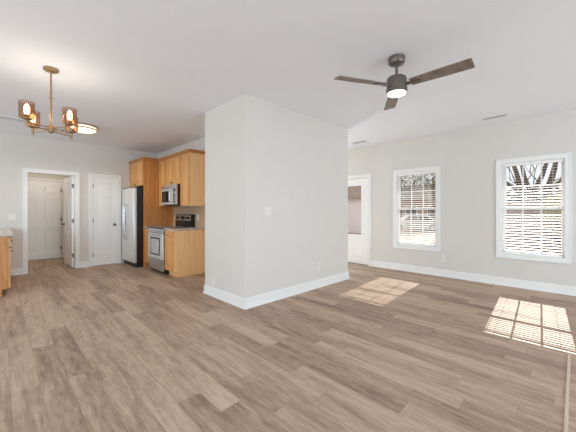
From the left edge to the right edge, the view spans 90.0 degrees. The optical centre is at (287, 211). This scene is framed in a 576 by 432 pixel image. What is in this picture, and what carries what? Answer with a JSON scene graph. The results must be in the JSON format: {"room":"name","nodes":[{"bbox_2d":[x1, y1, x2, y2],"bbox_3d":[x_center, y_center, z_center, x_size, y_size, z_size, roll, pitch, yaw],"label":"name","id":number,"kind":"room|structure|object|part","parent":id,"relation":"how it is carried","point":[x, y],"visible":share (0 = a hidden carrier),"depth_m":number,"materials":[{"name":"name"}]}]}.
{"room":"empty living room","nodes":[
{"label":"empty living room","id":0,"kind":"room"},
{"bbox_2d":[28,173,68,260],"bbox_3d":[-6.392,-0.130,7.467,1.320,2.740,0.100,0,0,-45],"label":"wall","id":1,"kind":"structure","parent":0,"point":[32,175],"depth_m":7.50,"materials":[{"name":"paint"}]},
{"bbox_2d":[28,181,61,259],"bbox_3d":[-6.330,0.228,7.389,0.840,2.000,0.095,0,0,-45],"label":"door","id":2,"kind":"structure","parent":1,"relation":"in","point":[44,198],"depth_m":7.45,"materials":[{"name":"white wood"}]},
{"bbox_2d":[28,177,63,257],"bbox_3d":[-6.370,0.192,7.417,0.982,2.096,0.042,0,0,-45],"label":"door frame","id":3,"kind":"structure","parent":1,"relation":"attached to","point":[29,178],"depth_m":7.71,"materials":[{"name":"white wood"}]},
{"bbox_2d":[0,132,157,268],"bbox_3d":[-4.702,-0.130,6.293,9.690,2.740,0.110,0,0,-45],"label":"wall","id":4,"kind":"structure","parent":0,"point":[17,152],"depth_m":5.96,"materials":[{"name":"paint"}]},
{"bbox_2d":[8,214,16,219],"bbox_3d":[-5.331,0.110,5.574,0.116,0.116,0.018,0,0,-45],"label":"light switch","id":5,"kind":"object","parent":4,"relation":"attached to","point":[10,216],"visible":1,"depth_m":5.58,"materials":[{"name":"white plastic"}]},
{"bbox_2d":[11,261,88,275],"bbox_3d":[-4.897,1.174,6.003,1.254,0.132,0.024,0,0,-45],"label":"baseboard","id":6,"kind":"structure","parent":4,"relation":"attached to","point":[15,271],"depth_m":5.65,"materials":[{"name":"white wood"}]},
{"bbox_2d":[23,168,79,273],"bbox_3d":[-4.950,0.192,6.045,0.920,2.096,0.154,0,0,-45],"label":"door frame","id":7,"kind":"structure","parent":4,"relation":"attached to","point":[26,171],"depth_m":6.05,"materials":[{"name":"white wood"}]},
{"bbox_2d":[62,176,73,266],"bbox_3d":[-5.032,0.228,6.577,0.148,2.000,0.760,0,0,-45],"label":"door","id":8,"kind":"structure","parent":4,"relation":"in","point":[68,224],"depth_m":6.51,"materials":[{"name":"white wood"}]},
{"bbox_2d":[93,177,116,265],"bbox_3d":[-4.234,0.228,6.668,0.500,2.000,0.096,0,0,-45],"label":"door","id":9,"kind":"structure","parent":4,"relation":"in","point":[104,189],"depth_m":6.67,"materials":[{"name":"white wood"}]},
{"bbox_2d":[89,173,120,266],"bbox_3d":[-4.267,0.192,6.713,0.642,2.096,0.132,0,0,-45],"label":"door frame","id":10,"kind":"structure","parent":4,"relation":"attached to","point":[91,175],"depth_m":6.62,"materials":[{"name":"white wood"}]},
{"bbox_2d":[158,137,204,206],"bbox_3d":[-2.037,-0.130,6.244,0.110,2.740,3.730,0,0,-45],"label":"wall","id":11,"kind":"structure","parent":0,"point":[199,144],"depth_m":6.31,"materials":[{"name":"paint"}]},
{"bbox_2d":[128,157,142,187],"bbox_3d":[-3.317,-0.889,6.939,0.716,0.628,0.911,0,0,-45],"label":"upper cabinet","id":12,"kind":"object","parent":11,"relation":"attached to","point":[136,166],"visible":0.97,"depth_m":6.66,"materials":[{"name":"brown wood"}]},
{"bbox_3d":[-3.704,-0.860,6.871,0.022,0.546,0.430,0,0,-45],"label":"door","id":13,"kind":"part","parent":12,"relation":"part of","materials":[{"name":"brown wood"}]},
{"bbox_3d":[-3.548,-1.174,6.709,0.050,0.058,0.911,0,0,-45],"label":"crown","id":14,"kind":"part","parent":12,"relation":"part of","materials":[{"name":"brown wood"}]},
{"bbox_3d":[-3.386,-0.860,6.552,0.022,0.546,0.430,0,0,-45],"label":"door","id":15,"kind":"part","parent":12,"relation":"part of","materials":[{"name":"brown wood"}]},
{"bbox_2d":[158,157,179,206],"bbox_3d":[-2.739,-0.656,6.609,0.366,1.093,0.328,0,0,-45],"label":"upper cabinet","id":16,"kind":"object","parent":11,"relation":"attached to","point":[161,160],"visible":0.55,"depth_m":6.51,"materials":[{"name":"brown wood"}]},
{"bbox_3d":[-2.843,-0.627,6.505,0.022,1.011,0.298,0,0,-45],"label":"door","id":17,"kind":"part","parent":16,"relation":"part of","materials":[{"name":"brown wood"}]},
{"bbox_2d":[164,152,179,184],"bbox_3d":[-2.350,-0.881,6.220,0.366,0.643,0.770,0,0,-45],"label":"upper cabinet","id":18,"kind":"object","parent":11,"relation":"attached to","point":[172,162],"visible":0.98,"depth_m":6.09,"materials":[{"name":"brown wood"}]},
{"bbox_3d":[-2.589,-0.853,6.250,0.022,0.561,0.360,0,0,-45],"label":"door","id":19,"kind":"part","parent":18,"relation":"part of","materials":[{"name":"brown wood"}]},
{"bbox_2d":[161,184,180,205],"bbox_3d":[-2.392,-0.343,6.178,0.465,0.426,0.764,0,0,-45],"label":"microwave oven","id":20,"kind":"object","parent":18,"relation":"attached to","point":[170,194],"visible":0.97,"depth_m":5.97,"materials":[{"name":"silver metal"}]},
{"bbox_3d":[-2.567,-0.310,6.123,0.030,0.330,0.594,0,0,-45],"label":"door","id":21,"kind":"part","parent":20,"relation":"part of","materials":[{"name":"silver metal"}]},
{"bbox_3d":[-2.296,-0.310,5.852,0.030,0.330,0.167,0,0,-45],"label":"control panel","id":22,"kind":"part","parent":20,"relation":"part of","materials":[{"name":"silver metal"}]},
{"bbox_3d":[-2.457,-1.174,6.113,0.050,0.058,0.770,0,0,-45],"label":"crown","id":23,"kind":"part","parent":18,"relation":"part of","materials":[{"name":"brown wood"}]},
{"bbox_3d":[-2.320,-0.853,5.981,0.022,0.561,0.360,0,0,-45],"label":"door","id":24,"kind":"part","parent":18,"relation":"part of","materials":[{"name":"brown wood"}]},
{"bbox_2d":[173,206,204,227],"bbox_3d":[-2.203,0.126,6.324,0.010,0.469,1.489,0,0,-45],"label":"backsplash","id":25,"kind":"structure","parent":11,"relation":"attached to","point":[195,210],"depth_m":6.06,"materials":[{"name":"beige tile"}]},
{"bbox_2d":[179,149,204,205],"bbox_3d":[-1.926,-0.656,5.795,0.366,1.093,0.430,0,0,-45],"label":"upper cabinet","id":26,"kind":"object","parent":11,"relation":"attached to","point":[192,162],"visible":0.98,"depth_m":5.69,"materials":[{"name":"brown wood"}]},
{"bbox_3d":[-2.044,-0.627,5.706,0.022,1.011,0.360,0,0,-45],"label":"door","id":27,"kind":"part","parent":26,"relation":"part of","materials":[{"name":"brown wood"}]},
{"bbox_3d":[-1.924,-1.174,5.798,0.359,0.058,0.430,0,0,-45],"label":"crown","id":28,"kind":"part","parent":26,"relation":"part of","materials":[{"name":"brown wood"}]},
{"bbox_2d":[205,94,347,298],"bbox_3d":[-0.079,-0.130,4.843,2.328,2.740,1.020,0,0,-45],"label":"wall partition","id":29,"kind":"structure","parent":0,"point":[260,154],"depth_m":4.14,"materials":[{"name":"paint"}]},
{"bbox_2d":[265,207,270,214],"bbox_3d":[-0.266,-0.005,3.921,0.116,0.116,0.018,0,0,-45],"label":"light switch","id":30,"kind":"object","parent":29,"relation":"attached to","point":[267,209],"visible":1,"depth_m":3.92,"materials":[{"name":"white plastic"}]},
{"bbox_2d":[203,272,349,309],"bbox_3d":[-0.079,1.174,4.843,2.376,0.132,1.068,0,0,-45],"label":"baseboard","id":31,"kind":"structure","parent":29,"relation":"attached to","point":[235,300],"depth_m":4.12,"materials":[{"name":"white wood"}]},
{"bbox_2d":[0,258,575,431],"bbox_3d":[-0.654,1.290,2.351,9.840,0.100,15.490,0,0,-45],"label":"floor","id":32,"kind":"structure","parent":0,"point":[115,347],"depth_m":2.51,"materials":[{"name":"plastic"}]},
{"bbox_2d":[0,236,12,296],"bbox_3d":[-4.943,0.802,4.673,0.657,0.875,1.839,0,0,-45],"label":"base cabinet","id":33,"kind":"object","parent":32,"relation":"on","point":[5,242],"visible":0.84,"depth_m":4.20,"materials":[{"name":"brown wood"}]},
{"bbox_2d":[0,228,13,236],"bbox_3d":[-4.940,0.345,4.654,0.695,0.038,1.868,0,0,-45],"label":"countertop","id":34,"kind":"structure","parent":33,"relation":"on","point":[4,232],"depth_m":4.45,"materials":[{"name":"stone"}]},
{"bbox_3d":[-4.308,0.830,4.449,0.020,0.580,0.600,0,0,-45],"label":"door","id":35,"kind":"part","parent":33,"relation":"part of","materials":[{"name":"brown wood"}]},
{"bbox_2d":[122,187,142,266],"bbox_3d":[-3.405,0.342,6.855,0.902,1.777,0.860,0,0,-45],"label":"refrigerator","id":36,"kind":"object","parent":32,"relation":"on","point":[132,198],"visible":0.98,"depth_m":6.40,"materials":[{"name":"silver metal"}]},
{"bbox_3d":[-3.777,0.240,6.646,0.082,0.823,0.028,0,0,-45],"label":"handle","id":37,"kind":"part","parent":36,"relation":"part of","materials":[{"name":"silver metal"}]},
{"bbox_3d":[-3.827,0.307,6.789,0.068,1.656,0.357,0,0,-45],"label":"freezer door","id":38,"kind":"part","parent":36,"relation":"part of","materials":[{"name":"silver metal"}]},
{"bbox_3d":[-3.713,0.240,6.582,0.082,0.823,0.028,0,0,-45],"label":"handle","id":39,"kind":"part","parent":36,"relation":"part of","materials":[{"name":"silver metal"}]},
{"bbox_3d":[-3.521,0.307,6.482,0.068,1.656,0.497,0,0,-45],"label":"fresh food door","id":40,"kind":"part","parent":36,"relation":"part of","materials":[{"name":"silver metal"}]},
{"bbox_2d":[145,228,148,262],"bbox_3d":[-2.851,0.802,6.501,0.676,0.875,0.323,0,0,-45],"label":"base cabinet","id":41,"kind":"object","parent":32,"relation":"on","point":[146,229],"visible":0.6,"depth_m":6.31,"materials":[{"name":"brown wood"}]},
{"bbox_2d":[141,157,172,266],"bbox_3d":[-2.971,0.018,6.597,0.709,2.443,0.061,0,0,-45],"label":"panel","id":42,"kind":"object","parent":32,"relation":"on","point":[153,214],"visible":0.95,"depth_m":6.51,"materials":[{"name":"brown wood"}]},
{"bbox_3d":[-3.098,-1.174,6.470,0.348,0.058,0.061,0,0,-45],"label":"crown","id":43,"kind":"part","parent":42,"relation":"part of","materials":[{"name":"brown wood"}]},
{"bbox_2d":[147,214,194,273],"bbox_3d":[-2.491,0.652,6.079,0.727,1.175,0.766,0,0,-45],"label":"range","id":44,"kind":"object","parent":32,"relation":"on","point":[156,234],"visible":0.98,"depth_m":5.90,"materials":[{"name":"silver metal"}]},
{"bbox_3d":[-2.697,1.071,5.873,0.046,0.207,0.756,0,0,-45],"label":"storage drawer","id":45,"kind":"part","parent":44,"relation":"part of","materials":[{"name":"silver metal"}]},
{"bbox_3d":[-2.694,0.698,5.876,0.038,0.515,0.756,0,0,-45],"label":"oven door","id":46,"kind":"part","parent":44,"relation":"part of","materials":[{"name":"silver metal"}]},
{"bbox_3d":[-2.693,0.389,5.878,0.034,0.078,0.756,0,0,-45],"label":"trim","id":47,"kind":"part","parent":44,"relation":"part of","materials":[{"name":"silver metal"}]},
{"bbox_2d":[148,226,186,228],"bbox_3d":[-2.500,0.333,6.071,0.590,0.024,0.766,0,0,-45],"label":"cooktop","id":48,"kind":"object","parent":44,"relation":"in","point":[150,227],"depth_m":6.04,"materials":[{"name":"black metal"}]},
{"bbox_3d":[-2.292,0.140,6.278,0.008,0.110,0.724,0,0,-45],"label":"control panel","id":49,"kind":"part","parent":44,"relation":"part of","materials":[{"name":"silver metal"}]},
{"bbox_2d":[164,230,204,276],"bbox_3d":[-2.048,0.802,5.698,0.676,0.875,0.384,0,0,-45],"label":"base cabinet","id":50,"kind":"object","parent":32,"relation":"on","point":[184,250],"visible":1,"depth_m":5.54,"materials":[{"name":"brown wood"}]},
{"bbox_3d":[-2.261,0.453,5.484,0.022,0.145,0.360,0,0,-45],"label":"drawer","id":51,"kind":"part","parent":50,"relation":"part of","materials":[{"name":"brown wood"}]},
{"bbox_3d":[-2.261,0.830,5.484,0.022,0.580,0.360,0,0,-45],"label":"door","id":52,"kind":"part","parent":50,"relation":"part of","materials":[{"name":"brown wood"}]},
{"bbox_2d":[164,227,204,230],"bbox_3d":[-2.040,0.345,5.691,0.653,0.038,0.408,0,0,-45],"label":"countertop","id":53,"kind":"structure","parent":50,"relation":"on","point":[180,228],"depth_m":5.53,"materials":[{"name":"stone"}]},
{"bbox_2d":[563,354,570,431],"bbox_3d":[-0.075,1.236,-0.017,7.070,0.007,0.018,0,0,-45],"label":"trim","id":54,"kind":"structure","parent":32,"relation":"on","point":[566,413],"depth_m":1.91,"materials":[{"name":"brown wood"}]},
{"bbox_2d":[0,0,575,153],"bbox_3d":[-0.654,-1.560,2.351,9.840,0.120,15.490,0,0,-45],"label":"ceiling","id":55,"kind":"structure","parent":0,"point":[147,74],"depth_m":2.86,"materials":[{"name":"paint"}]},
{"bbox_2d":[0,116,24,121],"bbox_3d":[-4.458,-1.496,4.663,0.330,0.008,0.130,0,0,-45],"label":"ceiling vent","id":56,"kind":"object","parent":55,"relation":"in","point":[2,117],"visible":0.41,"depth_m":4.65,"materials":[{"name":"white metal"}]},
{"bbox_2d":[20,66,76,138],"bbox_3d":[-2.493,-1.160,3.029,0.455,0.680,0.455,0,0,-34],"label":"chandelier","id":57,"kind":"object","parent":55,"relation":"hanging from","point":[31,119],"visible":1,"depth_m":3.01,"materials":[{"name":"gold metal"}]},
{"bbox_3d":[-2.538,-0.987,2.799,0.046,0.104,0.046,0,0,-45],"label":"bulb","id":58,"kind":"part","parent":57,"relation":"part of","materials":[{"name":"white glass"}]},
{"bbox_3d":[-2.724,-0.987,3.074,0.046,0.104,0.046,0,0,-45],"label":"bulb","id":59,"kind":"part","parent":57,"relation":"part of","materials":[{"name":"white"}]},
{"bbox_3d":[-2.516,-0.860,2.898,0.021,0.080,0.226,0,0,12],"label":"arm","id":60,"kind":"part","parent":57,"relation":"part of","materials":[{"name":"gold metal"}]},
{"bbox_3d":[-2.624,-0.860,3.052,0.226,0.080,0.021,0,0,12],"label":"arm","id":61,"kind":"part","parent":57,"relation":"part of","materials":[{"name":"gold metal"}]},
{"bbox_3d":[-2.493,-1.173,3.029,0.028,0.615,0.028,0,0,-45],"label":"stem","id":62,"kind":"part","parent":57,"relation":"part of","materials":[{"name":"gold metal"}]},
{"bbox_3d":[-2.362,-0.860,3.006,0.226,0.080,0.021,0,0,12],"label":"arm","id":63,"kind":"part","parent":57,"relation":"part of","materials":[{"name":"gold metal"}]},
{"bbox_3d":[-2.470,-0.860,3.160,0.021,0.080,0.226,0,0,12],"label":"arm","id":64,"kind":"part","parent":57,"relation":"part of","materials":[{"name":"gold metal"}]},
{"bbox_3d":[-2.263,-0.987,2.984,0.046,0.104,0.046,0,0,-45],"label":"bulb","id":65,"kind":"part","parent":57,"relation":"part of","materials":[{"name":"white glass"}]},
{"bbox_2d":[66,122,97,133],"bbox_3d":[-3.613,-1.445,5.056,0.450,0.110,0.450,0,0,-45],"label":"ceiling light","id":66,"kind":"object","parent":55,"relation":"attached to","point":[79,127],"visible":0.73,"depth_m":4.97,"materials":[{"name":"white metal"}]},
{"bbox_2d":[74,124,96,133],"bbox_3d":[-3.613,-1.433,5.056,0.423,0.086,0.423,0,0,-45],"label":"diffuser","id":67,"kind":"object","parent":66,"relation":"attached to","point":[80,128],"depth_m":4.97,"materials":[{"name":"white glass"}]},
{"bbox_2d":[334,53,474,110],"bbox_3d":[1.143,-1.312,2.708,1.167,0.376,1.026,0,0,-45],"label":"ceiling fan","id":68,"kind":"object","parent":55,"relation":"hanging from","point":[396,84],"visible":1,"depth_m":2.71,"materials":[{"name":"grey metal"}]},
{"bbox_3d":[0.686,-1.220,2.694,0.505,0.035,0.131,0,0,-16],"label":"blade","id":69,"kind":"part","parent":68,"relation":"part of","materials":[{"name":"brown wood"}]},
{"bbox_3d":[1.148,-1.220,3.180,0.131,0.035,0.505,0,0,14],"label":"blade","id":70,"kind":"part","parent":68,"relation":"part of","materials":[{"name":"brown wood"}]},
{"bbox_3d":[1.342,-1.220,2.541,0.133,0.035,0.508,0,0,-45],"label":"blade","id":71,"kind":"part","parent":68,"relation":"part of","materials":[{"name":"brown wood"}]},
{"bbox_2d":[481,114,507,120],"bbox_3d":[3.274,-1.496,4.575,0.130,0.008,0.330,0,0,-45],"label":"ceiling vent","id":72,"kind":"object","parent":55,"relation":"in","point":[501,115],"visible":1,"depth_m":4.58,"materials":[{"name":"white metal"}]},
{"bbox_2d":[348,109,575,286],"bbox_3d":[2.772,-0.130,5.777,0.150,2.740,15.490,0,0,-45],"label":"wall","id":73,"kind":"structure","parent":0,"point":[466,159],"depth_m":5.19,"materials":[{"name":"paint"}]},
{"bbox_2d":[348,178,367,265],"bbox_3d":[1.561,0.234,6.948,0.191,2.013,0.904,0,0,-45],"label":"door","id":74,"kind":"structure","parent":73,"relation":"in","point":[357,244],"depth_m":6.73,"materials":[{"name":"white paint"}]},
{"bbox_3d":[1.546,-0.025,6.945,0.068,1.250,0.616,0,0,-45],"label":"glass frame","id":75,"kind":"part","parent":74,"relation":"part of","materials":[{"name":"glass"}]},
{"bbox_2d":[348,174,370,265],"bbox_3d":[1.567,0.192,6.966,0.172,2.096,1.046,0,0,-45],"label":"door frame","id":76,"kind":"structure","parent":73,"relation":"attached to","point":[368,176],"depth_m":6.56,"materials":[{"name":"white wood"}]},
{"bbox_2d":[393,166,439,251],"bbox_3d":[2.634,-0.048,5.898,0.174,1.647,0.933,0,0,-45],"label":"window","id":77,"kind":"structure","parent":73,"relation":"in","point":[396,215],"depth_m":5.91,"materials":[{"name":"white plastic"}]},
{"bbox_2d":[397,171,435,246],"bbox_3d":[2.606,-0.048,5.869,0.065,1.487,0.767,0,0,-45],"label":"window blind","id":78,"kind":"object","parent":77,"relation":"attached to","point":[426,172],"visible":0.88,"depth_m":5.83,"materials":[{"name":"white plastic"}]},
{"bbox_3d":[2.611,0.685,5.874,0.044,0.022,0.761,0,0,-45],"label":"rail","id":79,"kind":"part","parent":78,"relation":"part of","materials":[{"name":"white plastic"}]},
{"bbox_3d":[2.641,0.316,5.905,0.026,0.763,0.775,0,0,-45],"label":"sash","id":80,"kind":"part","parent":77,"relation":"part of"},
{"bbox_3d":[2.661,-0.411,5.925,0.026,0.762,0.775,0,0,-45],"label":"sash","id":81,"kind":"part","parent":77,"relation":"part of","materials":[{"name":"glass"}]},
{"bbox_2d":[371,260,575,295],"bbox_3d":[3.428,1.174,4.998,0.024,0.132,13.220,0,0,-45],"label":"baseboard","id":82,"kind":"structure","parent":73,"relation":"attached to","point":[538,286],"depth_m":5.01,"materials":[{"name":"white wood"}]},
{"bbox_2d":[496,152,571,263],"bbox_3d":[3.912,-0.048,4.620,0.174,1.647,0.913,0,0,-45],"label":"window","id":83,"kind":"structure","parent":73,"relation":"in","point":[566,166],"depth_m":4.54,"materials":[{"name":"white plastic"}]},
{"bbox_2d":[503,159,563,257],"bbox_3d":[3.883,-0.048,4.591,0.065,1.487,0.747,0,0,-45],"label":"window blind","id":84,"kind":"object","parent":83,"relation":"attached to","point":[555,160],"visible":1,"depth_m":4.58,"materials":[{"name":"white plastic"}]},
{"bbox_3d":[3.889,0.685,4.596,0.044,0.022,0.741,0,0,-45],"label":"rail","id":85,"kind":"part","parent":84,"relation":"part of","materials":[{"name":"white plastic"}]},
{"bbox_3d":[3.939,-0.411,4.647,0.026,0.762,0.755,0,0,-45],"label":"sash","id":86,"kind":"part","parent":83,"relation":"part of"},
{"bbox_3d":[3.919,0.316,4.627,0.026,0.763,0.755,0,0,-45],"label":"sash","id":87,"kind":"part","parent":83,"relation":"part of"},
{"label":"outside","id":88,"kind":"structure","parent":0,"visible":0},
{"bbox_2d":[348,229,434,243],"bbox_3d":[5.127,1.730,25.633,14.500,0.020,23.000,0,0,-45],"label":"driveway","id":89,"kind":"structure","parent":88,"point":[418,235],"depth_m":20.55,"materials":[{"name":"concrete"}]},
{"bbox_2d":[348,186,360,232],"bbox_3d":[5.056,-0.710,25.279,3.700,4.900,6.000,0,0,-45],"label":"outbuilding","id":90,"kind":"structure","parent":89,"relation":"on","point":[354,192],"depth_m":22.98,"materials":[{"name":"pink"}]},
{"bbox_2d":[400,215,434,230],"bbox_3d":[10.945,1.000,25.248,4.458,1.439,1.812,0,0,10],"label":"car","id":91,"kind":"object","parent":89,"relation":"on","point":[405,220],"visible":0.42,"depth_m":24.43,"materials":[{"name":"silver paint"}]},
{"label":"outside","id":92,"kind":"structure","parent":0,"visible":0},
{"bbox_2d":[506,240,560,252],"bbox_3d":[19.841,1.840,48.126,83.880,0.200,120.000,0,0,-45],"label":"lawn","id":93,"kind":"structure","parent":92,"point":[512,248],"depth_m":13.15,"materials":[{"name":"white"}]},
{"bbox_2d":[400,175,417,217],"bbox_3d":[11.550,-1.463,29.716,2.340,6.632,3.698,0,0,-45],"label":"leafy tree","id":94,"kind":"object","parent":93,"relation":"on","point":[405,178],"visible":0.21,"depth_m":29.22,"materials":[{"name":"green plant"}]},
{"bbox_2d":[401,174,430,185],"bbox_3d":[19.075,-2.721,43.293,5.869,9.149,5.958,0,0,-45],"label":"leafy tree","id":95,"kind":"object","parent":93,"relation":"on","point":[420,174],"visible":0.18,"depth_m":43.17,"materials":[{"name":"green plant"}]},
{"bbox_2d":[401,185,431,216],"bbox_3d":[14.637,-0.660,34.860,9.000,4.800,12.200,0,0,-45],"label":"house","id":96,"kind":"structure","parent":93,"relation":"on","point":[419,195],"depth_m":30.76,"materials":[{"name":"brick"}]},
{"bbox_3d":[13.115,0.090,30.651,0.015,1.140,1.040,0,0,-45],"label":"pane","id":97,"kind":"part","parent":96,"relation":"part of","materials":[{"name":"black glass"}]},
{"bbox_2d":[416,173,434,217],"bbox_3d":[13.873,-1.458,27.444,2.414,6.624,3.412,0,0,-45],"label":"leafy tree","id":98,"kind":"object","parent":93,"relation":"on","point":[432,184],"visible":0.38,"depth_m":27.39,"materials":[{"name":"green plant"}]},
{"bbox_2d":[507,165,535,198],"bbox_3d":[13.504,-2.358,18.683,5.249,8.396,3.098,0,0,26],"label":"bare tree","id":99,"kind":"object","parent":93,"relation":"on","point":[518,180],"visible":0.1,"depth_m":17.83,"materials":[{"name":"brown plant"}]},
{"bbox_2d":[506,200,560,249],"bbox_3d":[11.204,0.600,13.793,0.150,2.280,7.661,0,0,-45],"label":"fence","id":100,"kind":"object","parent":93,"relation":"on","point":[526,204],"visible":0.12,"depth_m":13.59,"materials":[{"name":"white wood"}]},
{"bbox_2d":[507,186,560,243],"bbox_3d":[12.591,0.283,15.155,9.205,3.133,1.979,0,0,44],"label":"hedge","id":101,"kind":"object","parent":93,"relation":"on","point":[549,192],"visible":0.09,"depth_m":14.80,"materials":[{"name":"green plant"}]},
{"bbox_2d":[508,163,560,238],"bbox_3d":[16.460,-2.439,18.417,2.451,8.557,5.024,0,0,-45],"label":"bare tree","id":102,"kind":"object","parent":93,"relation":"on","point":[532,188],"visible":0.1,"depth_m":18.60,"materials":[{"name":"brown plant"}]},
{"bbox_2d":[525,162,560,199],"bbox_3d":[16.654,-2.481,17.019,3.087,8.641,4.251,0,0,-45],"label":"bare tree","id":103,"kind":"object","parent":93,"relation":"on","point":[551,177],"visible":0.21,"depth_m":16.94,"materials":[{"name":"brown plant"}]},
{"bbox_2d":[540,191,560,250],"bbox_3d":[11.471,0.378,12.072,1.724,2.752,1.473,0,0,-45],"label":"shrub","id":104,"kind":"object","parent":93,"relation":"on","point":[557,213],"visible":0.42,"depth_m":12.04,"materials":[{"name":"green plant"}]}
]}

